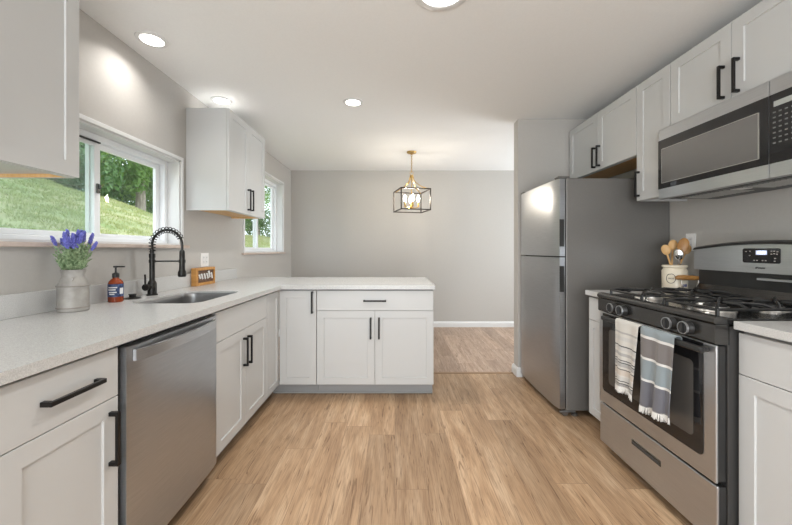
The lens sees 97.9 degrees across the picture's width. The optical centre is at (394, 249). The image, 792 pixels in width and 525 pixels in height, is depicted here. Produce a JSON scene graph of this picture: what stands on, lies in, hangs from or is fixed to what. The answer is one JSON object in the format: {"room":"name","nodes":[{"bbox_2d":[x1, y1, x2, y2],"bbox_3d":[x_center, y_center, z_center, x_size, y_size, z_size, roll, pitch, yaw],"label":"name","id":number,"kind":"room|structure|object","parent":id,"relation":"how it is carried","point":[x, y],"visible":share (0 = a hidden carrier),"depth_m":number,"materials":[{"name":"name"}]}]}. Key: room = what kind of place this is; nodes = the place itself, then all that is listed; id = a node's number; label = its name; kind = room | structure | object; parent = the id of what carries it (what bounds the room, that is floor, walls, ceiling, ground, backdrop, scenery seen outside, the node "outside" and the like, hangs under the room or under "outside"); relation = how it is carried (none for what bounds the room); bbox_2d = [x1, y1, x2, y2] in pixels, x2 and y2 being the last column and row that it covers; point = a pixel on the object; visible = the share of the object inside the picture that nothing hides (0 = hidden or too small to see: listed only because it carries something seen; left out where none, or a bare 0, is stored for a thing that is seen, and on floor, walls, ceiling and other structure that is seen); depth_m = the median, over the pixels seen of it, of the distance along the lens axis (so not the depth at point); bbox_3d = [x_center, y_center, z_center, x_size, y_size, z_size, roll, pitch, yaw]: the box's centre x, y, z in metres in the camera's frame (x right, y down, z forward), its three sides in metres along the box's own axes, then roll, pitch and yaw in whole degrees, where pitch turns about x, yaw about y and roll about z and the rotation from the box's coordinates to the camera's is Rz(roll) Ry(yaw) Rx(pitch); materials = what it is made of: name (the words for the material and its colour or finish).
{"room":"kitchen","nodes":[
{"label":"kitchen","id":0,"kind":"room"},
{"bbox_2d":[0,9,290,328],"bbox_3d":[-1.705,-0.020,1.440,0.170,2.440,7.880,0,0,0],"label":"wall","id":1,"kind":"structure","parent":0,"point":[119,89],"depth_m":2.18,"materials":[{"name":"beige paint"}]},
{"bbox_2d":[0,0,78,177],"bbox_3d":[-1.435,-0.696,1.103,0.365,0.808,0.607,0,0,0],"label":"upper cabinet","id":2,"kind":"object","parent":1,"relation":"attached to","point":[39,39],"visible":1,"depth_m":1.26,"materials":[{"name":"white paint"}]},
{"bbox_2d":[0,113,183,244],"bbox_3d":[-1.696,-0.366,1.925,0.179,0.663,1.402,0,0,0],"label":"window","id":3,"kind":"structure","parent":1,"relation":"in","point":[168,172],"depth_m":2.14,"materials":[{"name":"white paint"}]},
{"bbox_2d":[0,241,189,247],"bbox_3d":[-1.644,-0.024,1.933,0.112,0.022,1.485,0,0,0],"label":"window sill","id":4,"kind":"structure","parent":1,"relation":"attached to","point":[2,243],"depth_m":1.84,"materials":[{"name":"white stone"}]},
{"bbox_2d":[0,268,236,319],"bbox_3d":[-1.609,0.235,1.845,0.019,0.100,3.290,0,0,0],"label":"backsplash","id":5,"kind":"structure","parent":1,"relation":"attached to","point":[15,305],"depth_m":1.81,"materials":[{"name":"white stone"}]},
{"bbox_2d":[201,253,208,266],"bbox_3d":[-1.615,0.083,2.930,0.008,0.116,0.117,0,0,0],"label":"wall outlet","id":6,"kind":"object","parent":1,"relation":"attached to","point":[204,256],"visible":1,"depth_m":2.92,"materials":[{"name":"white plastic"}]},
{"bbox_2d":[186,108,264,218],"bbox_3d":[-1.435,-0.704,3.039,0.365,0.792,0.735,0,0,0],"label":"upper cabinet","id":7,"kind":"object","parent":1,"relation":"attached to","point":[225,156],"visible":1,"depth_m":2.67,"materials":[{"name":"white paint"}]},
{"bbox_2d":[243,171,283,252],"bbox_3d":[-1.696,-0.473,4.335,0.179,1.006,1.322,0,0,0],"label":"window","id":8,"kind":"structure","parent":1,"relation":"in","point":[276,186],"depth_m":4.92,"materials":[{"name":"white paint"}]},
{"bbox_2d":[241,252,285,254],"bbox_3d":[-1.646,0.041,4.330,0.108,0.022,1.380,0,0,0],"label":"window sill","id":9,"kind":"structure","parent":1,"relation":"attached to","point":[260,252],"depth_m":4.20,"materials":[{"name":"white wood"}]},
{"bbox_2d":[291,170,513,320],"bbox_3d":[0.765,-0.020,5.455,5.110,2.440,0.150,0,0,0],"label":"wall","id":10,"kind":"structure","parent":0,"point":[344,223],"depth_m":5.38,"materials":[{"name":"beige paint"}]},
{"bbox_2d":[434,321,513,326],"bbox_3d":[0.790,1.156,5.372,4.820,0.088,0.016,0,0,0],"label":"baseboard","id":11,"kind":"structure","parent":10,"relation":"attached to","point":[436,323],"depth_m":5.36,"materials":[{"name":"white paint"}]},
{"bbox_2d":[79,0,762,169],"bbox_3d":[0.790,-1.340,1.470,5.140,0.200,8.140,0,0,0],"label":"ceiling","id":12,"kind":"structure","parent":0,"point":[451,87],"depth_m":2.26,"materials":[{"name":"paint"}]},
{"bbox_2d":[134,30,168,47],"bbox_3d":[-1.430,-1.235,2.030,0.166,0.009,0.166,0,0,0],"label":"recessed light","id":13,"kind":"object","parent":12,"relation":"in","point":[148,38],"visible":1,"depth_m":2.02,"materials":[{"name":"white paint"}]},
{"bbox_2d":[210,96,232,104],"bbox_3d":[-1.437,-1.235,2.860,0.166,0.009,0.166,0,0,0],"label":"recessed light","id":14,"kind":"object","parent":12,"relation":"in","point":[220,100],"visible":1,"depth_m":2.84,"materials":[{"name":"white paint"}]},
{"bbox_2d":[343,98,362,106],"bbox_3d":[-0.350,-1.235,2.890,0.166,0.009,0.166,0,0,0],"label":"recessed light","id":15,"kind":"object","parent":12,"relation":"in","point":[353,102],"visible":1,"depth_m":2.88,"materials":[{"name":"white paint"}]},
{"bbox_2d":[393,151,430,212],"bbox_3d":[0.210,-0.864,4.360,0.385,0.752,0.385,0,0,-14],"label":"pendant light","id":16,"kind":"object","parent":12,"relation":"hanging from","point":[411,199],"visible":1,"depth_m":4.35,"materials":[{"name":"gold metal"}]},
{"bbox_2d":[415,0,465,10],"bbox_3d":[0.225,-1.235,1.645,0.286,0.009,0.286,0,0,0],"label":"recessed light","id":17,"kind":"object","parent":12,"relation":"in","point":[433,5],"visible":1,"depth_m":1.73,"materials":[{"name":"white paint"}]},
{"bbox_2d":[167,327,692,524],"bbox_3d":[0.790,1.260,1.470,5.140,0.120,8.140,0,0,0],"label":"floor","id":18,"kind":"structure","parent":0,"point":[476,449],"depth_m":1.95,"materials":[{"name":"brown wood"}]},
{"bbox_2d":[0,347,120,524],"bbox_3d":[-1.266,0.759,0.997,0.705,0.882,0.364,0,0,0],"label":"base cabinet","id":19,"kind":"object","parent":18,"relation":"on","point":[60,426],"visible":0.97,"depth_m":0.98,"materials":[{"name":"grey wood"}]},
{"bbox_2d":[115,313,215,524],"bbox_3d":[-1.213,0.764,1.497,0.664,0.872,0.622,0,0,0],"label":"dishwasher","id":20,"kind":"object","parent":18,"relation":"on","point":[167,377],"visible":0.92,"depth_m":1.38,"materials":[{"name":"grey metal"}]},
{"bbox_2d":[212,295,271,457],"bbox_3d":[-1.266,0.759,2.352,0.705,0.882,1.071,0,0,0],"label":"base cabinet","id":21,"kind":"object","parent":18,"relation":"on","point":[241,329],"visible":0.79,"depth_m":2.10,"materials":[{"name":"grey wood"}]},
{"bbox_2d":[266,291,278,397],"bbox_3d":[-1.282,0.709,2.678,0.673,0.782,0.256,0,0,0],"label":"base cabinet","id":22,"kind":"object","parent":18,"relation":"on","point":[272,298],"visible":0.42,"depth_m":2.68,"materials":[{"name":"grey wood"}]},
{"bbox_2d":[273,289,318,391],"bbox_3d":[-0.832,0.759,3.094,0.384,0.882,0.632,0,0,0],"label":"base cabinet","id":23,"kind":"object","parent":18,"relation":"on","point":[298,307],"visible":0.84,"depth_m":2.82,"materials":[{"name":"grey wood"}]},
{"bbox_2d":[273,289,433,392],"bbox_3d":[-0.351,0.759,3.101,1.334,0.882,0.646,0,0,0],"label":"base cabinet","id":24,"kind":"object","parent":18,"relation":"on","point":[369,340],"visible":0.91,"depth_m":2.82,"materials":[{"name":"grey wood"}]},
{"bbox_2d":[0,277,434,385],"bbox_3d":[-0.647,0.301,1.925,1.944,0.031,3.450,0,0,0],"label":"countertop","id":25,"kind":"structure","parent":24,"relation":"on","point":[33,344],"depth_m":1.42,"materials":[{"name":"white stone"}]},
{"bbox_2d":[50,229,97,312],"bbox_3d":[-1.515,0.093,1.636,0.151,0.386,0.159,0,0,10],"label":"plant","id":26,"kind":"object","parent":25,"relation":"on","point":[73,288],"visible":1,"depth_m":1.59,"materials":[{"name":"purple plant"}]},
{"bbox_2d":[107,266,124,302],"bbox_3d":[-1.540,0.186,1.905,0.073,0.199,0.072,0,0,-45],"label":"soap bottle","id":27,"kind":"object","parent":25,"relation":"on","point":[115,286],"visible":1,"depth_m":1.88,"materials":[{"name":"brown plastic"}]},
{"bbox_2d":[108,287,122,294],"bbox_3d":[-1.525,0.223,1.885,0.063,0.042,0.019,0,0,-40],"label":"print","id":28,"kind":"object","parent":27,"relation":"attached to","point":[111,290],"depth_m":1.88,"materials":[{"name":"white"}]},
{"bbox_2d":[124,293,140,298],"bbox_3d":[-1.548,0.272,2.035,0.086,0.028,0.085,0,0,0],"label":"air gap cap","id":29,"kind":"object","parent":25,"relation":"on","point":[131,296],"visible":0.98,"depth_m":2.02,"materials":[{"name":"black metal"}]},
{"bbox_2d":[142,227,186,295],"bbox_3d":[-1.446,0.069,2.169,0.245,0.434,0.094,0,0,0],"label":"faucet","id":30,"kind":"object","parent":25,"relation":"on","point":[150,287],"visible":1,"depth_m":2.17,"materials":[{"name":"black metal"}]},
{"bbox_2d":[139,293,232,302],"bbox_3d":[-1.254,0.404,2.120,0.381,0.216,0.548,0,0,0],"label":"sink","id":31,"kind":"object","parent":25,"relation":"in","point":[186,297],"visible":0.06,"depth_m":2.37,"materials":[{"name":"grey metal"}]},
{"bbox_2d":[191,267,214,285],"bbox_3d":[-1.576,0.214,2.842,0.042,0.142,0.285,0,0,0],"label":"wooden sign","id":32,"kind":"object","parent":25,"relation":"on","point":[200,276],"visible":0.99,"depth_m":2.80,"materials":[{"name":"orange wood"}]},
{"bbox_2d":[434,372,512,373],"bbox_3d":[0.740,1.198,3.365,0.820,0.004,0.040,0,0,0],"label":"trim","id":33,"kind":"structure","parent":18,"relation":"on","point":[434,372],"depth_m":3.36,"materials":[{"name":"brown"}]},
{"bbox_2d":[521,176,668,416],"bbox_3d":[1.565,0.333,2.852,0.811,1.732,0.767,0,0,0],"label":"refrigerator","id":34,"kind":"object","parent":18,"relation":"on","point":[578,235],"visible":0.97,"depth_m":2.47,"materials":[{"name":"grey metal"}]},
{"bbox_2d":[589,296,602,420],"bbox_3d":[1.642,0.751,2.215,0.660,0.898,0.240,0,0,0],"label":"base cabinet","id":35,"kind":"object","parent":18,"relation":"on","point":[594,313],"visible":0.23,"depth_m":2.28,"materials":[{"name":"grey wood"}]},
{"bbox_2d":[585,290,688,297],"bbox_3d":[1.631,0.285,2.217,0.685,0.031,0.240,0,0,0],"label":"countertop","id":36,"kind":"structure","parent":35,"relation":"on","point":[594,293],"depth_m":2.25,"materials":[{"name":"white stone"}]},
{"bbox_2d":[661,264,687,292],"bbox_3d":[1.795,0.183,2.214,0.134,0.174,0.137,0,0,0],"label":"utensil crock","id":37,"kind":"object","parent":36,"relation":"on","point":[668,273],"visible":0.74,"depth_m":2.17,"materials":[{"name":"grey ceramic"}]},
{"bbox_2d":[661,245,671,264],"bbox_3d":[1.766,0.103,2.215,0.091,0.276,0.019,0,0,20],"label":"wooden spoon","id":38,"kind":"object","parent":37,"relation":"in","point":[665,249],"visible":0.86,"depth_m":2.22,"materials":[{"name":"brown wood"}]},
{"bbox_2d":[668,240,677,264],"bbox_3d":[1.805,0.087,2.254,0.059,0.308,0.038,0,0,-14],"label":"wooden spoon","id":39,"kind":"object","parent":37,"relation":"in","point":[672,244],"visible":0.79,"depth_m":2.25,"materials":[{"name":"brown wood"}]},
{"bbox_2d":[674,249,683,264],"bbox_3d":[1.792,0.118,2.173,0.048,0.244,0.034,0,0,0],"label":"spoon","id":40,"kind":"object","parent":37,"relation":"in","point":[678,254],"visible":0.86,"depth_m":2.17,"materials":[{"name":"silver metal"}]},
{"bbox_2d":[677,238,689,262],"bbox_3d":[1.814,0.082,2.192,0.087,0.318,0.025,0,0,15],"label":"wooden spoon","id":41,"kind":"object","parent":37,"relation":"in","point":[683,244],"visible":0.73,"depth_m":2.18,"materials":[{"name":"brown wood"}]},
{"bbox_2d":[681,245,691,262],"bbox_3d":[1.831,0.104,2.224,0.143,0.277,0.028,0,0,0],"label":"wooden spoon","id":42,"kind":"object","parent":37,"relation":"in","point":[688,251],"visible":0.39,"depth_m":2.22,"materials":[{"name":"brown wood"}]},
{"bbox_2d":[675,275,698,292],"bbox_3d":[1.800,0.211,2.118,0.137,0.113,0.036,0,0,12],"label":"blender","id":43,"kind":"object","parent":36,"relation":"on","point":[678,277],"visible":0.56,"depth_m":2.11,"materials":[{"name":"brown wood"}]},
{"bbox_2d":[597,240,791,524],"bbox_3d":[1.564,0.575,1.706,0.752,1.249,0.764,0,0,0],"label":"gas range","id":44,"kind":"object","parent":18,"relation":"on","point":[692,461],"visible":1,"depth_m":1.52,"materials":[{"name":"grey metal"}]},
{"bbox_2d":[615,318,643,401],"bbox_3d":[1.182,0.554,1.763,0.067,0.379,0.180,0,0,0],"label":"striped towel","id":45,"kind":"object","parent":44,"relation":"hanging from","point":[626,332],"visible":0.97,"depth_m":1.76,"materials":[{"name":"beige fabric"}]},
{"bbox_2d":[639,326,681,424],"bbox_3d":[1.183,0.564,1.562,0.067,0.401,0.203,0,0,0],"label":"towel","id":46,"kind":"object","parent":44,"relation":"hanging from","point":[657,346],"visible":0.97,"depth_m":1.54,"materials":[{"name":"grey fabric"}]},
{"bbox_2d":[599,287,791,323],"bbox_3d":[1.519,0.251,1.706,0.588,0.070,0.763,0,0,0],"label":"cooktop","id":47,"kind":"object","parent":44,"relation":"in","point":[702,305],"depth_m":1.58,"materials":[{"name":"grey metal"}]},
{"bbox_2d":[756,250,766,254],"bbox_3d":[1.808,0.013,1.702,0.001,0.022,0.052,0,0,0],"label":"clock","id":48,"kind":"object","parent":44,"relation":"on","point":[758,252],"depth_m":1.70,"materials":[{"name":"white"}]},
{"bbox_2d":[739,332,791,524],"bbox_3d":[1.642,0.751,1.069,0.660,0.898,0.500,0,0,0],"label":"base cabinet","id":49,"kind":"object","parent":18,"relation":"on","point":[765,363],"visible":0.89,"depth_m":1.23,"materials":[{"name":"grey wood"}]},
{"bbox_2d":[734,321,791,342],"bbox_3d":[1.631,0.285,1.057,0.685,0.031,0.514,0,0,0],"label":"countertop","id":50,"kind":"structure","parent":49,"relation":"on","point":[780,330],"depth_m":1.22,"materials":[{"name":"white stone"}]},
{"bbox_2d":[514,119,586,376],"bbox_3d":[1.562,-0.020,3.317,0.824,2.440,0.126,0,0,0],"label":"wall","id":51,"kind":"structure","parent":0,"point":[541,146],"depth_m":3.27,"materials":[{"name":"beige paint"}]},
{"bbox_2d":[512,363,517,376],"bbox_3d":[1.157,1.156,3.325,0.016,0.088,0.138,0,0,0],"label":"baseboard","id":52,"kind":"structure","parent":51,"relation":"attached to","point":[514,366],"depth_m":3.32,"materials":[{"name":"white paint"}]},
{"bbox_2d":[611,169,791,288],"bbox_3d":[2.035,-0.020,0.440,0.120,2.440,5.880,0,0,0],"label":"wall","id":53,"kind":"structure","parent":0,"point":[766,215],"depth_m":2.04,"materials":[{"name":"beige paint"}]},
{"bbox_2d":[570,86,636,177],"bbox_3d":[1.790,-0.880,2.795,0.365,0.470,0.900,0,0,0],"label":"upper cabinet","id":54,"kind":"object","parent":53,"relation":"attached to","point":[604,145],"visible":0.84,"depth_m":2.71,"materials":[{"name":"white paint"}]},
{"bbox_2d":[634,63,687,200],"bbox_3d":[1.790,-0.723,2.200,0.365,0.785,0.286,0,0,0],"label":"upper cabinet","id":55,"kind":"object","parent":53,"relation":"attached to","point":[654,93],"visible":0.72,"depth_m":2.22,"materials":[{"name":"white paint"}]},
{"bbox_2d":[686,233,695,250],"bbox_3d":[1.970,-0.052,2.300,0.008,0.116,0.072,0,0,0],"label":"wall outlet","id":56,"kind":"object","parent":53,"relation":"attached to","point":[691,237],"visible":0.65,"depth_m":2.28,"materials":[{"name":"white plastic"}]},
{"bbox_2d":[671,0,791,124],"bbox_3d":[1.790,-0.925,1.683,0.365,0.380,0.745,0,0,0],"label":"upper cabinet","id":57,"kind":"object","parent":53,"relation":"attached to","point":[754,49],"visible":0.91,"depth_m":1.65,"materials":[{"name":"white paint"}]},
{"bbox_2d":[658,71,791,199],"bbox_3d":[1.785,-0.514,1.716,0.376,0.421,0.760,0,0,0],"label":"microwave","id":58,"kind":"object","parent":57,"relation":"attached to","point":[741,144],"visible":1,"depth_m":1.65,"materials":[{"name":"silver metal"}]},
{"label":"outside","id":59,"kind":"structure","parent":0,"visible":0},
{"bbox_2d":[0,178,269,247],"bbox_3d":[-17.000,-0.962,26.000,30.000,3.602,60.000,0,0,0],"label":"ground","id":60,"kind":"structure","parent":59,"point":[2,215],"depth_m":7.41,"materials":[{"name":"green plant"}]},
{"bbox_2d":[46,142,128,200],"bbox_3d":[-13.757,-5.125,14.096,4.573,7.197,5.783,0,0,-40],"label":"tree","id":61,"kind":"object","parent":60,"relation":"on","point":[74,184],"visible":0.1,"depth_m":13.93,"materials":[{"name":"green plant"}]},
{"bbox_2d":[67,154,152,212],"bbox_3d":[-18.023,-5.877,20.570,7.434,10.014,7.688,0,0,-35],"label":"tree","id":62,"kind":"object","parent":60,"relation":"on","point":[113,190],"visible":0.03,"depth_m":19.46,"materials":[{"name":"green plant"}]},
{"bbox_2d":[83,152,152,210],"bbox_3d":[-12.303,-4.886,17.311,5.105,7.195,5.220,0,0,-29],"label":"tree","id":63,"kind":"object","parent":60,"relation":"on","point":[139,178],"visible":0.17,"depth_m":16.41,"materials":[{"name":"green plant"}]},
{"bbox_2d":[131,188,152,213],"bbox_3d":[-12.498,-4.413,20.389,5.229,6.789,4.677,0,0,37],"label":"tree","id":64,"kind":"object","parent":60,"relation":"on","point":[149,206],"visible":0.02,"depth_m":18.93,"materials":[{"name":"green plant"}]},
{"bbox_2d":[245,186,269,236],"bbox_3d":[-13.159,-5.822,33.742,6.842,10.300,6.871,0,0,-39],"label":"tree","id":65,"kind":"object","parent":60,"relation":"on","point":[261,223],"visible":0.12,"depth_m":33.13,"materials":[{"name":"green plant"}]},
{"bbox_2d":[245,187,269,232],"bbox_3d":[-12.985,-5.223,26.885,6.124,8.678,5.604,0,0,29],"label":"tree","id":66,"kind":"object","parent":60,"relation":"on","point":[266,194],"visible":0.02,"depth_m":27.89,"materials":[{"name":"green plant"}]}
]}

